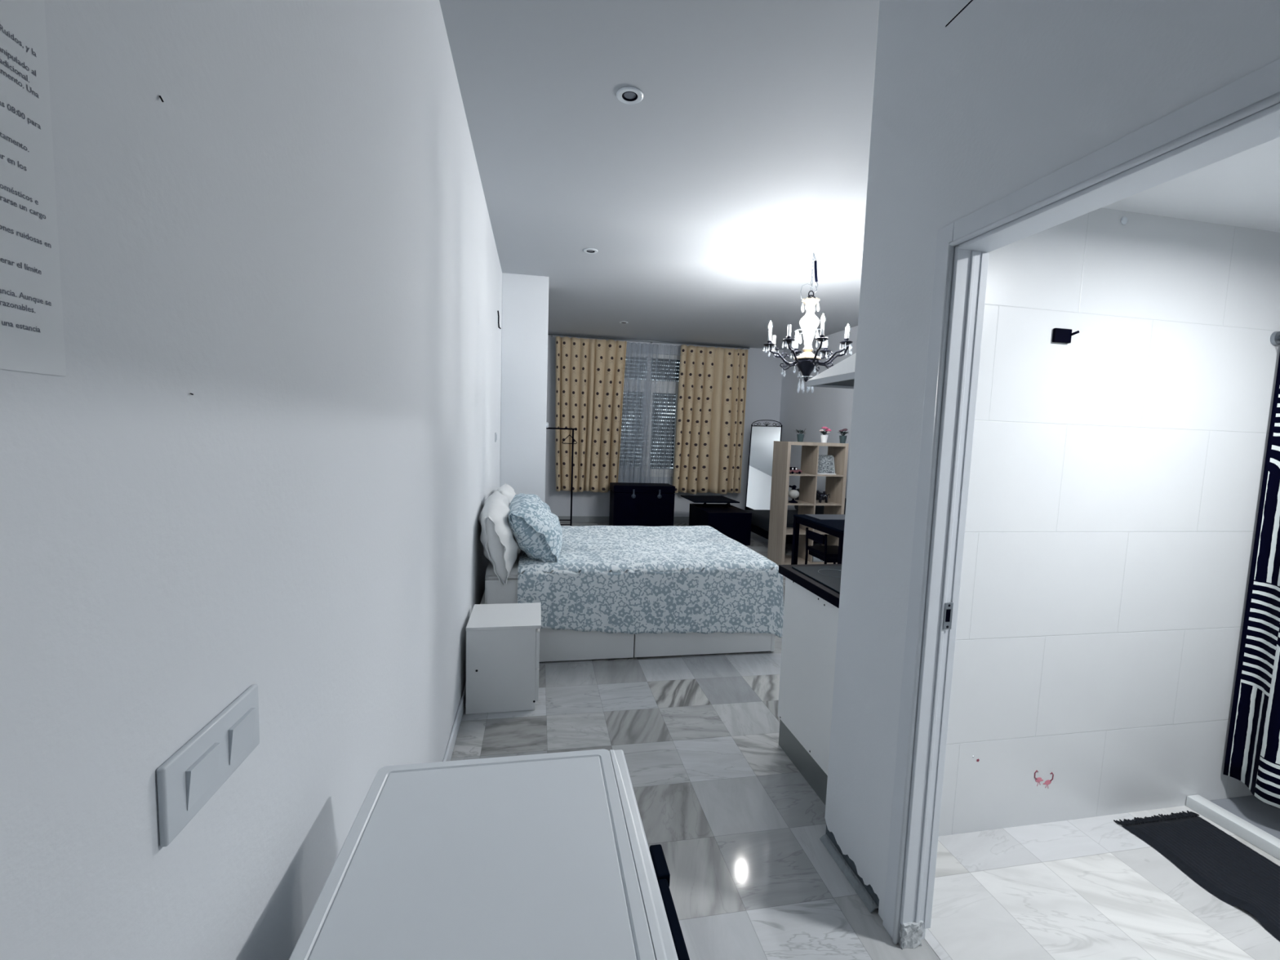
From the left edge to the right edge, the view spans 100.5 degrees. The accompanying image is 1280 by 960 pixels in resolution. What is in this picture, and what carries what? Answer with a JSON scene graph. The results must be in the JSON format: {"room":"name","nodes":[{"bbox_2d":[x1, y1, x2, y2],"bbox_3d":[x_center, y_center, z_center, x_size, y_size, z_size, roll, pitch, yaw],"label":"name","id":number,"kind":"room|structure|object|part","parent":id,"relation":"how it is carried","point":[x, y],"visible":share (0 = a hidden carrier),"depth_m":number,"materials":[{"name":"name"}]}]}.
{"room":"studio apartment","nodes":[
{"label":"studio apartment","id":0,"kind":"room"},
{"bbox_2d":[0,0,502,959],"bbox_3d":[-1.178,-0.373,3.626,0.200,3.040,10.400,1,5,-11],"label":"wall","id":1,"kind":"structure","parent":0,"point":[297,241],"depth_m":0.68,"materials":[{"name":"paint"}]},
{"bbox_2d":[0,0,66,376],"bbox_3d":[-0.443,-0.223,0.319,0.001,0.297,0.209,1,5,-11],"label":"notice","id":2,"kind":"object","parent":1,"relation":"attached to","point":[32,340],"visible":1,"depth_m":0.40,"materials":[{"name":"white paper"}]},
{"bbox_2d":[156,684,259,847],"bbox_3d":[-0.509,0.331,0.642,0.014,0.087,0.189,1,5,-11],"label":"light switch","id":3,"kind":"object","parent":1,"relation":"attached to","point":[186,781],"visible":1,"depth_m":0.61,"materials":[{"name":"white plastic"}]},
{"bbox_2d":[443,682,466,761],"bbox_3d":[-0.821,1.248,2.192,0.013,0.081,6.769,1,5,-11],"label":"baseboard","id":4,"kind":"structure","parent":1,"relation":"attached to","point":[450,748],"depth_m":2.56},
{"bbox_2d":[494,432,497,442],"bbox_3d":[-1.285,-0.381,4.757,0.016,0.085,0.085,1,5,-11],"label":"wall switch","id":5,"kind":"object","parent":1,"relation":"attached to","point":[495,433],"visible":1,"depth_m":4.72,"materials":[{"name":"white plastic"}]},
{"bbox_2d":[497,310,501,328],"bbox_3d":[-1.253,-1.426,4.738,0.017,0.152,0.052,3,5,11],"label":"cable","id":6,"kind":"object","parent":1,"relation":"attached to","point":[498,310],"visible":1,"depth_m":4.72,"materials":[{"name":"black plastic"}]},
{"bbox_2d":[499,272,549,502],"bbox_3d":[-1.225,-0.548,5.629,0.454,3.040,0.430,1,5,-11],"label":"wall pillar","id":7,"kind":"structure","parent":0,"point":[525,298],"depth_m":5.38,"materials":[{"name":"paint"}]},
{"bbox_2d":[439,0,879,350],"bbox_3d":[1.212,-1.921,3.937,5.000,0.150,10.400,1,5,-11],"label":"ceiling","id":8,"kind":"structure","parent":0,"point":[706,202],"depth_m":2.92,"materials":[{"name":"paint"}]},
{"bbox_2d":[583,248,598,253],"bbox_3d":[-0.419,-1.948,4.527,0.124,0.008,0.124,1,5,-11],"label":"recessed light","id":9,"kind":"object","parent":8,"relation":"in","point":[590,251],"visible":1,"depth_m":4.52,"materials":[{"name":"white plastic"}]},
{"bbox_2d":[616,86,643,104],"bbox_3d":[-0.046,-1.754,2.430,0.124,0.008,0.124,1,5,-11],"label":"recessed light","id":10,"kind":"object","parent":8,"relation":"in","point":[626,95],"visible":1,"depth_m":2.42,"materials":[{"name":"white plastic"}]},
{"bbox_2d":[763,252,853,394],"bbox_3d":[1.415,-1.304,4.445,0.699,1.151,0.699,0,5,-23],"label":"chandelier","id":11,"kind":"object","parent":8,"relation":"hanging from","point":[807,362],"visible":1,"depth_m":4.41,"materials":[{"name":"glass"}]},
{"bbox_3d":[1.089,-1.289,4.442,0.030,0.072,0.030,1,5,-11],"label":"lit bulb","id":12,"kind":"part","parent":11,"relation":"part of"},
{"bbox_3d":[1.206,-1.028,4.467,0.268,0.172,0.020,2,5,-1],"label":"arm","id":13,"kind":"part","parent":11,"relation":"part of","materials":[{"name":"brown metal"}]},
{"bbox_3d":[1.262,-1.038,4.608,0.268,0.172,0.020,7,7,44],"label":"arm","id":14,"kind":"part","parent":11,"relation":"part of","materials":[{"name":"brown metal"}]},
{"bbox_3d":[1.266,-1.014,4.327,0.020,0.172,0.268,7,7,44],"label":"arm","id":15,"kind":"part","parent":11,"relation":"part of","materials":[{"name":"brown metal"}]},
{"bbox_3d":[1.402,-0.917,4.479,0.196,0.180,0.196,1,5,-11],"label":"lamp shade","id":16,"kind":"part","parent":11,"relation":"part of","materials":[{"name":"brown metal"}]},
{"bbox_3d":[1.420,-1.464,4.432,0.146,0.088,0.140,1,5,-11],"label":"crown","id":17,"kind":"part","parent":11,"relation":"part of","materials":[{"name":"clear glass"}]},
{"bbox_3d":[1.428,-1.697,4.411,0.016,0.272,0.016,5,6,34],"label":"chain","id":18,"kind":"part","parent":11,"relation":"part of","materials":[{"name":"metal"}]},
{"bbox_3d":[1.407,-1.004,4.271,0.020,0.172,0.268,2,5,-1],"label":"arm","id":19,"kind":"part","parent":11,"relation":"part of","materials":[{"name":"brown metal"}]},
{"bbox_3d":[1.544,-1.029,4.613,0.020,0.172,0.268,7,7,44],"label":"arm","id":20,"kind":"part","parent":11,"relation":"part of","materials":[{"name":"brown metal"}]},
{"bbox_3d":[1.418,-1.251,4.124,0.030,0.072,0.030,1,5,-11],"label":"lit bulb","id":21,"kind":"part","parent":11,"relation":"part of","materials":[{"name":"white glass"}]},
{"bbox_3d":[1.548,-1.004,4.332,0.268,0.172,0.020,7,7,44],"label":"arm","id":22,"kind":"part","parent":11,"relation":"part of","materials":[{"name":"brown metal"}]},
{"bbox_3d":[1.605,-1.015,4.472,0.268,0.172,0.020,2,5,-1],"label":"arm","id":23,"kind":"part","parent":11,"relation":"part of","materials":[{"name":"brown metal"}]},
{"bbox_2d":[544,334,783,516],"bbox_3d":[0.200,-0.796,9.061,4.538,3.040,0.200,1,5,-11],"label":"wall","id":24,"kind":"structure","parent":0,"point":[764,376],"depth_m":9.15,"materials":[{"name":"grey paint"}]},
{"bbox_2d":[557,515,688,522],"bbox_3d":[0.171,0.674,9.082,4.538,0.104,0.014,1,5,-11],"label":"baseboard","id":25,"kind":"structure","parent":24,"relation":"attached to","point":[575,518],"depth_m":8.89,"materials":[{"name":"white wood"}]},
{"bbox_2d":[547,333,750,349],"bbox_3d":[0.183,-2.259,8.719,3.368,0.036,0.198,1,5,-11],"label":"curtain rod","id":26,"kind":"object","parent":24,"relation":"attached to","point":[551,335],"visible":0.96,"depth_m":8.62,"materials":[{"name":"metal"}]},
{"bbox_2d":[555,336,626,492],"bbox_3d":[-0.805,-1.023,8.536,1.132,2.448,0.224,1,5,-12],"label":"curtain","id":27,"kind":"object","parent":26,"relation":"hanging from","point":[590,372],"visible":0.98,"depth_m":8.51,"materials":[{"name":"beige fabric"}]},
{"bbox_2d":[617,342,676,483],"bbox_3d":[0.127,-1.053,8.873,0.944,2.403,0.059,1,5,-11],"label":"sheer curtain","id":28,"kind":"object","parent":26,"relation":"hanging from","point":[644,404],"visible":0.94,"depth_m":8.84,"materials":[{"name":"white fabric"}]},
{"bbox_2d":[672,344,748,493],"bbox_3d":[1.175,-0.988,8.927,1.231,2.443,0.252,1,5,-11],"label":"curtain","id":29,"kind":"object","parent":26,"relation":"hanging from","point":[713,380],"visible":1,"depth_m":8.89,"materials":[{"name":"beige fabric"}]},
{"bbox_2d":[619,352,679,477],"bbox_3d":[0.117,-1.084,8.988,1.258,2.058,0.160,1,5,-11],"label":"window","id":30,"kind":"structure","parent":24,"relation":"in","point":[656,436],"depth_m":9.07,"materials":[{"name":"clear glass"}]},
{"bbox_3d":[-0.160,-0.842,8.927,0.557,1.446,0.050,1,5,-11],"label":"casement sash","id":31,"kind":"part","parent":30,"relation":"part of","materials":[{"name":"white paint"}]},
{"bbox_3d":[0.389,-0.833,9.033,0.557,1.446,0.050,1,5,-11],"label":"casement sash","id":32,"kind":"part","parent":30,"relation":"part of","materials":[{"name":"white paint"}]},
{"bbox_2d":[779,325,857,510],"bbox_3d":[3.185,-0.436,6.050,0.200,3.040,7.269,1,5,-11],"label":"wall","id":33,"kind":"structure","parent":0,"point":[831,408],"depth_m":8.14,"materials":[{"name":"grey paint"}]},
{"bbox_2d":[450,522,1279,959],"bbox_3d":[1.106,1.240,4.210,5.000,0.122,10.400,1,5,-11],"label":"floor","id":34,"kind":"structure","parent":0,"point":[739,828],"depth_m":1.95,"materials":[{"name":"tile"}]},
{"bbox_2d":[288,749,689,959],"bbox_3d":[-0.206,1.002,0.810,0.509,0.850,0.600,1,5,-11],"label":"appliance","id":35,"kind":"object","parent":34,"relation":"on","point":[542,856],"visible":1,"depth_m":0.79,"materials":[{"name":"white metal"}]},
{"bbox_3d":[0.011,0.653,0.819,0.041,0.139,0.592,1,5,-11],"label":"control panel","id":36,"kind":"part","parent":35,"relation":"part of","materials":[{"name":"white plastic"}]},
{"bbox_3d":[0.050,0.662,0.726,0.050,0.024,0.402,1,5,-11],"label":"handle","id":37,"kind":"part","parent":35,"relation":"part of","materials":[{"name":"black plastic"}]},
{"bbox_2d":[466,602,541,714],"bbox_3d":[-0.757,0.985,2.999,0.384,0.468,0.383,1,5,-11],"label":"nightstand","id":38,"kind":"object","parent":34,"relation":"on","point":[503,640],"visible":1,"depth_m":2.82,"materials":[{"name":"white paint"}]},
{"bbox_3d":[-0.588,1.086,3.041,0.018,0.175,0.375,1,5,-11],"label":"drawer","id":39,"kind":"part","parent":38,"relation":"part of","materials":[{"name":"white paint"}]},
{"bbox_3d":[-0.581,0.891,3.024,0.018,0.203,0.375,1,5,-11],"label":"drawer","id":40,"kind":"part","parent":38,"relation":"part of","materials":[{"name":"white paint"}]},
{"bbox_2d":[546,427,577,525],"bbox_3d":[-1.415,-0.006,7.907,0.920,1.547,0.408,1,5,-11],"label":"coat rack","id":41,"kind":"object","parent":34,"relation":"on","point":[572,429],"visible":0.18,"depth_m":7.96,"materials":[{"name":"black metal"}]},
{"bbox_3d":[-1.389,-0.764,7.842,0.920,0.023,0.024,1,5,-11],"label":"hanging rail","id":42,"kind":"part","parent":41,"relation":"part of","materials":[{"name":"black metal"}]},
{"bbox_2d":[561,426,577,444],"bbox_3d":[-1.046,-0.665,7.917,0.229,0.254,0.012,1,5,-11],"label":"hanger","id":43,"kind":"object","parent":41,"relation":"hanging from","point":[570,427],"visible":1,"depth_m":7.91,"materials":[{"name":"black metal"}]},
{"bbox_3d":[-1.020,-0.011,7.982,0.025,1.480,0.026,1,5,-11],"label":"post","id":44,"kind":"part","parent":41,"relation":"part of","materials":[{"name":"black metal"}]},
{"bbox_2d":[480,591,775,662],"bbox_3d":[-0.173,0.926,4.298,2.000,0.395,1.553,1,5,-11],"label":"bed","id":45,"kind":"object","parent":34,"relation":"on","point":[561,645],"visible":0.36,"depth_m":3.56,"materials":[{"name":"white paint"}]},
{"bbox_3d":[-1.141,0.909,4.117,0.030,0.395,1.545,1,5,-11],"label":"head panel","id":46,"kind":"part","parent":45,"relation":"part of","materials":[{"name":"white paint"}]},
{"bbox_3d":[-0.512,1.034,3.460,0.960,0.288,0.019,1,5,-11],"label":"drawer","id":47,"kind":"part","parent":45,"relation":"part of","materials":[{"name":"white paint"}]},
{"bbox_3d":[0.445,1.050,3.644,0.974,0.288,0.019,1,5,-11],"label":"drawer","id":48,"kind":"part","parent":45,"relation":"part of","materials":[{"name":"white paint"}]},
{"bbox_3d":[0.795,0.957,4.487,0.025,0.365,1.550,1,5,-11],"label":"foot panel","id":49,"kind":"part","parent":45,"relation":"part of","materials":[{"name":"white paint"}]},
{"bbox_3d":[-0.155,0.704,4.288,1.915,0.350,1.480,1,5,-11],"label":"mattress","id":50,"kind":"object","parent":45,"relation":"on","visible":0},
{"bbox_2d":[484,547,520,604],"bbox_3d":[-0.952,0.665,4.119,0.335,0.308,1.537,1,5,-11],"label":"sheet","id":51,"kind":"object","parent":50,"relation":"on","point":[495,593],"visible":0.17,"depth_m":3.37,"materials":[{"name":"white fabric"}]},
{"bbox_2d":[478,489,518,585],"bbox_3d":[-0.958,0.367,3.634,0.270,0.529,0.742,1,5,-11],"label":"pillow","id":52,"kind":"object","parent":51,"relation":"on","point":[500,547],"visible":0.89,"depth_m":3.35,"materials":[{"name":"fabric"}]},
{"bbox_2d":[497,483,515,502],"bbox_3d":[-1.091,0.275,4.418,0.246,0.456,0.680,1,5,-11],"label":"pillow","id":53,"kind":"object","parent":51,"relation":"on","point":[506,490],"visible":0.13,"depth_m":4.22,"materials":[{"name":"fabric"}]},
{"bbox_2d":[517,525,783,637],"bbox_3d":[-0.028,0.752,4.290,1.816,0.523,1.594,1,5,-11],"label":"bedspread","id":54,"kind":"object","parent":50,"relation":"on","point":[630,580],"visible":0.91,"depth_m":3.59,"materials":[{"name":"blue fabric"}]},
{"bbox_2d":[507,493,562,562],"bbox_3d":[-0.756,0.332,3.812,0.407,0.437,0.762,1,5,-11],"label":"floral pillow","id":55,"kind":"object","parent":54,"relation":"on","point":[537,531],"visible":0.91,"depth_m":3.51,"materials":[{"name":"blue fabric"}]},
{"bbox_2d":[608,482,675,526],"bbox_3d":[0.022,0.423,8.382,0.957,0.713,0.492,1,5,-11],"label":"chest","id":56,"kind":"object","parent":34,"relation":"on","point":[631,504],"visible":0.92,"depth_m":8.16,"materials":[{"name":"black wood"}]},
{"bbox_3d":[0.031,0.123,8.362,0.957,0.112,0.480,1,5,-11],"label":"lid","id":57,"kind":"part","parent":56,"relation":"part of","materials":[{"name":"black wood"}]},
{"bbox_3d":[0.062,0.500,8.163,0.947,0.596,0.004,1,5,-11],"label":"edge trim","id":58,"kind":"part","parent":56,"relation":"part of","materials":[{"name":"black wood"}]},
{"bbox_2d":[680,495,751,545],"bbox_3d":[1.087,0.577,7.886,0.725,0.564,1.120,1,5,-11],"label":"coffee table","id":59,"kind":"object","parent":34,"relation":"on","point":[734,522],"visible":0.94,"depth_m":7.41,"materials":[{"name":"black wood"}]},
{"bbox_2d":[744,419,782,510],"bbox_3d":[2.035,-0.096,8.761,0.504,1.785,0.525,4,5,19],"label":"mirror","id":60,"kind":"object","parent":34,"relation":"on","point":[758,488],"visible":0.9,"depth_m":8.70,"materials":[{"name":"clear glass"}]},
{"bbox_2d":[745,488,846,543],"bbox_3d":[2.180,0.544,7.671,1.010,0.738,1.260,1,5,-11],"label":"daybed","id":61,"kind":"object","parent":34,"relation":"on","point":[760,518],"visible":0.13,"depth_m":7.56,"materials":[{"name":"black fabric"}]},
{"bbox_3d":[2.178,0.605,7.677,1.010,0.180,1.260,1,5,-11],"label":"mattress","id":62,"kind":"part","parent":61,"relation":"part of","materials":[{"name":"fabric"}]},
{"bbox_3d":[2.603,0.353,7.734,0.158,0.339,1.260,1,5,-11],"label":"backrest","id":63,"kind":"part","parent":61,"relation":"part of","materials":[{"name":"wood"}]},
{"bbox_2d":[767,440,848,564],"bbox_3d":[2.035,0.276,6.489,0.770,1.469,0.390,1,5,-11],"label":"shelving unit","id":64,"kind":"object","parent":34,"relation":"on","point":[835,484],"visible":0.69,"depth_m":6.41,"materials":[{"name":"brown wood"}]},
{"bbox_3d":[1.675,0.289,6.422,0.038,1.430,0.390,1,5,-11],"label":"panel","id":65,"kind":"part","parent":64,"relation":"part of","materials":[{"name":"brown wood"}]},
{"bbox_2d":[788,484,799,502],"bbox_3d":[1.836,0.166,6.365,0.132,0.211,0.132,1,5,-11],"label":"globe ornament","id":66,"kind":"object","parent":64,"relation":"on","point":[793,493],"visible":1,"depth_m":6.33,"materials":[{"name":"beige ceramic"}]},
{"bbox_3d":[1.836,0.167,6.365,0.132,0.112,0.132,1,5,-11],"label":"globe","id":67,"kind":"part","parent":66,"relation":"part of","materials":[{"name":"beige ceramic"}]},
{"bbox_2d":[789,466,802,474],"bbox_3d":[1.840,-0.114,6.319,0.160,0.078,0.068,1,5,-11],"label":"toy car","id":68,"kind":"object","parent":64,"relation":"on","point":[793,469],"visible":0.94,"depth_m":6.29,"materials":[{"name":"red plastic"}]},
{"bbox_2d":[795,429,804,441],"bbox_3d":[1.897,-0.528,6.274,0.129,0.158,0.134,1,5,-11],"label":"potted plant","id":69,"kind":"object","parent":64,"relation":"on","point":[800,437],"visible":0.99,"depth_m":6.25,"materials":[{"name":"green plant"}]},
{"bbox_3d":[1.891,-0.495,6.273,0.088,0.091,0.087,1,5,-11],"label":"pot","id":70,"kind":"part","parent":69,"relation":"part of","materials":[{"name":"teal ceramic"}]},
{"bbox_3d":[2.011,0.989,6.551,0.694,0.037,0.390,1,5,-11],"label":"panel","id":71,"kind":"part","parent":64,"relation":"part of","materials":[{"name":"brown wood"}]},
{"bbox_3d":[2.059,-0.437,6.428,0.770,0.038,0.390,1,5,-11],"label":"panel","id":72,"kind":"part","parent":64,"relation":"part of","materials":[{"name":"brown wood"}]},
{"bbox_2d":[812,555,824,561],"bbox_3d":[2.191,0.927,6.485,0.261,0.108,0.163,1,5,-11],"label":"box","id":73,"kind":"object","parent":64,"relation":"on","point":[814,558],"visible":0.11,"depth_m":6.40,"materials":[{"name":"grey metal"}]},
{"bbox_2d":[816,489,829,502],"bbox_3d":[2.219,0.201,6.446,0.183,0.153,0.069,1,5,-11],"label":"figurine","id":74,"kind":"object","parent":64,"relation":"on","point":[823,495],"visible":1,"depth_m":6.43,"materials":[{"name":"brown metal"}]},
{"bbox_2d":[818,426,831,442],"bbox_3d":[2.193,-0.538,6.312,0.142,0.191,0.133,4,5,26],"label":"potted flowers","id":75,"kind":"object","parent":64,"relation":"on","point":[824,437],"visible":1,"depth_m":6.30,"materials":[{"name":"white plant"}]},
{"bbox_3d":[2.190,-0.490,6.330,0.088,0.091,0.087,1,5,-11],"label":"pot","id":76,"kind":"part","parent":75,"relation":"part of","materials":[{"name":"white ceramic"}]},
{"bbox_2d":[817,454,835,474],"bbox_3d":[2.220,-0.186,6.427,0.288,0.229,0.092,1,5,-11],"label":"framed print","id":77,"kind":"object","parent":64,"relation":"on","point":[825,463],"visible":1,"depth_m":6.44,"materials":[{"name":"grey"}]},
{"bbox_3d":[2.393,0.301,6.560,0.038,1.430,0.390,1,5,-11],"label":"panel","id":78,"kind":"part","parent":64,"relation":"part of","materials":[{"name":"brown wood"}]},
{"bbox_2d":[837,428,848,443],"bbox_3d":[2.433,-0.528,6.368,0.137,0.177,0.152,1,5,-11],"label":"potted flowers","id":79,"kind":"object","parent":64,"relation":"on","point":[842,438],"visible":1,"depth_m":6.34,"materials":[{"name":"green ceramic"}]},
{"bbox_3d":[2.431,-0.486,6.377,0.088,0.091,0.087,1,5,-11],"label":"pot","id":80,"kind":"part","parent":79,"relation":"part of","materials":[{"name":"teal ceramic"}]},
{"bbox_2d":[777,577,839,804],"bbox_3d":[1.292,0.914,2.421,1.120,0.848,0.623,1,5,-11],"label":"base unit","id":81,"kind":"object","parent":34,"relation":"on","point":[810,622],"visible":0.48,"depth_m":2.34,"materials":[{"name":"white paint"}]},
{"bbox_2d":[778,564,841,608],"bbox_3d":[1.304,0.471,2.390,1.162,0.040,0.640,1,5,-11],"label":"countertop","id":82,"kind":"structure","parent":81,"relation":"on","point":[824,592],"depth_m":2.32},
{"bbox_2d":[791,565,841,593],"bbox_3d":[1.054,0.443,2.337,0.575,0.007,0.520,1,5,-11],"label":"cooktop","id":83,"kind":"object","parent":82,"relation":"in","point":[829,576],"visible":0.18,"depth_m":2.41,"materials":[{"name":"black glass"}]},
{"bbox_2d":[791,514,844,564],"bbox_3d":[2.039,0.764,5.018,0.880,0.749,0.880,1,5,-11],"label":"dining table","id":84,"kind":"object","parent":34,"relation":"on","point":[833,527],"visible":0.34,"depth_m":4.96,"materials":[{"name":"black wood"}]},
{"bbox_3d":[1.555,0.731,5.345,0.045,0.726,0.045,1,5,-11],"label":"leg","id":85,"kind":"part","parent":84,"relation":"part of","materials":[{"name":"black wood"}]},
{"bbox_2d":[804,514,844,519],"bbox_3d":[1.918,0.364,5.231,0.490,0.004,0.315,1,5,-11],"label":"placemat","id":86,"kind":"object","parent":84,"relation":"on","point":[822,517],"visible":0.64,"depth_m":5.22,"materials":[{"name":"grey fabric"}]},
{"bbox_3d":[1.709,0.806,4.536,0.045,0.726,0.045,1,5,-11],"label":"leg","id":87,"kind":"part","parent":84,"relation":"part of","materials":[{"name":"wood"}]},
{"bbox_2d":[804,527,838,564],"bbox_3d":[1.793,0.803,5.026,0.358,0.654,0.380,1,5,-11],"label":"dining chair","id":88,"kind":"object","parent":34,"relation":"on","point":[828,553],"visible":0.62,"depth_m":4.97,"materials":[{"name":"black wood"}]},
{"bbox_3d":[1.608,0.784,5.165,0.038,0.654,0.024,1,5,-11],"label":"leg","id":89,"kind":"part","parent":88,"relation":"part of","materials":[{"name":"black wood"}]},
{"bbox_3d":[1.635,0.529,4.970,0.018,0.080,0.320,1,5,-11],"label":"backrest","id":90,"kind":"part","parent":88,"relation":"part of","materials":[{"name":"black wood"}]},
{"bbox_3d":[1.811,0.674,5.017,0.330,0.035,0.380,1,5,-11],"label":"seat","id":91,"kind":"part","parent":88,"relation":"part of","materials":[{"name":"black wood"}]},
{"bbox_3d":[1.810,0.715,5.021,0.290,0.044,0.340,1,5,-11],"label":"seat frame","id":92,"kind":"part","parent":88,"relation":"part of","materials":[{"name":"black wood"}]},
{"bbox_3d":[1.672,0.816,4.827,0.038,0.654,0.024,1,5,-11],"label":"leg","id":93,"kind":"part","parent":88,"relation":"part of","materials":[{"name":"black wood"}]},
{"bbox_2d":[1113,810,1279,941],"bbox_3d":[2.158,1.418,1.681,0.424,0.030,1.062,1,5,-7],"label":"bath mat","id":94,"kind":"object","parent":34,"relation":"on","point":[1230,870],"visible":1,"depth_m":1.94,"materials":[{"name":"black fabric"}]},
{"bbox_2d":[1186,794,1279,860],"bbox_3d":[2.967,1.478,1.197,0.868,0.046,2.348,1,5,-11],"label":"shower tray","id":95,"kind":"object","parent":34,"relation":"on","point":[1256,822],"visible":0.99,"depth_m":2.17,"materials":[{"name":"white ceramic"}]},
{"bbox_2d":[824,0,1279,942],"bbox_3d":[1.083,-0.016,0.373,0.088,3.040,3.130,1,5,-11],"label":"wall","id":96,"kind":"structure","parent":0,"point":[969,113],"depth_m":1.55,"materials":[{"name":"paint"}]},
{"bbox_2d":[819,834,878,913],"bbox_3d":[0.721,1.362,1.855,0.029,0.020,0.315,1,5,-11],"label":"trim","id":97,"kind":"structure","parent":96,"relation":"attached to","point":[851,876],"depth_m":1.83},
{"bbox_2d":[945,0,973,26],"bbox_3d":[0.895,-1.235,1.231,0.004,0.003,0.500,1,5,-11],"label":"trim","id":98,"kind":"structure","parent":96,"relation":"attached to","point":[971,1],"depth_m":1.43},
{"bbox_2d":[882,57,1279,948],"bbox_3d":[0.929,0.391,1.106,0.110,2.091,0.967,1,5,-11],"label":"door frame","id":99,"kind":"structure","parent":96,"relation":"in","point":[1165,149],"depth_m":1.46,"materials":[{"name":"paint"}]},
{"bbox_3d":[0.873,0.385,1.507,0.026,0.078,0.002,1,5,-11],"label":"strike plate","id":100,"kind":"part","parent":99,"relation":"part of","materials":[{"name":"metal"}]},
{"bbox_2d":[938,207,1279,835],"bbox_3d":[2.073,0.157,2.126,2.522,2.480,0.040,1,5,-11],"label":"wall","id":101,"kind":"structure","parent":0,"point":[1117,472],"depth_m":2.06,"materials":[{"name":"tile"}]},
{"bbox_2d":[1034,770,1043,786],"bbox_3d":[1.579,1.179,2.106,0.047,0.068,0.004,1,5,-11],"label":"sticker","id":102,"kind":"object","parent":101,"relation":"attached to","point":[1039,779],"visible":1,"depth_m":2.10,"materials":[{"name":"pink plastic"}]},
{"bbox_2d":[1043,772,1053,787],"bbox_3d":[1.622,1.195,2.115,0.047,0.068,0.004,1,5,-11],"label":"sticker","id":103,"kind":"object","parent":101,"relation":"attached to","point":[1046,782],"visible":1,"depth_m":2.12,"materials":[{"name":"pink plastic"}]},
{"bbox_2d":[1052,328,1079,343],"bbox_3d":[1.543,-0.524,1.934,0.092,0.050,0.024,2,5,0],"label":"wall holder","id":104,"kind":"object","parent":101,"relation":"attached to","point":[1060,335],"visible":1,"depth_m":1.93,"materials":[{"name":"black plastic"}]},
{"bbox_2d":[1120,216,1128,224],"bbox_3d":[1.768,-0.947,1.942,0.028,0.028,0.011,1,5,-11],"label":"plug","id":105,"kind":"object","parent":101,"relation":"attached to","point":[1124,220],"visible":1,"depth_m":1.94,"materials":[{"name":"white plastic"}]},
{"bbox_2d":[1270,331,1279,345],"bbox_3d":[2.758,-0.459,0.978,0.056,0.055,2.350,1,5,-11],"label":"shower rail","id":106,"kind":"object","parent":101,"relation":"attached to","point":[1275,336],"visible":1,"depth_m":2.11,"materials":[{"name":"metal"}]},
{"bbox_2d":[1222,353,1279,808],"bbox_3d":[2.643,0.411,1.460,0.091,1.860,1.499,1,5,-11],"label":"shower curtain","id":107,"kind":"object","parent":106,"relation":"hanging from","point":[1252,756],"visible":1,"depth_m":2.16,"materials":[{"name":"fabric"}]},
{"bbox_2d":[1102,137,1279,232],"bbox_3d":[2.336,-0.919,0.850,2.522,0.100,2.360,1,5,-11],"label":"ceiling","id":108,"kind":"structure","parent":0,"point":[1242,188],"depth_m":1.80,"materials":[{"name":"paint"}]},
{"bbox_3d":[2.302,-0.131,2.179,2.982,3.040,0.030,1,5,-11],"label":"wall","id":109,"kind":"structure","parent":0,"visible":0},
{"bbox_2d":[806,352,856,388],"bbox_3d":[1.145,-1.047,2.188,0.602,1.293,0.580,1,5,-11],"label":"range hood","id":110,"kind":"object","parent":109,"relation":"attached to","point":[842,375],"visible":0.09,"depth_m":2.30,"materials":[{"name":"white paint"}]}
]}

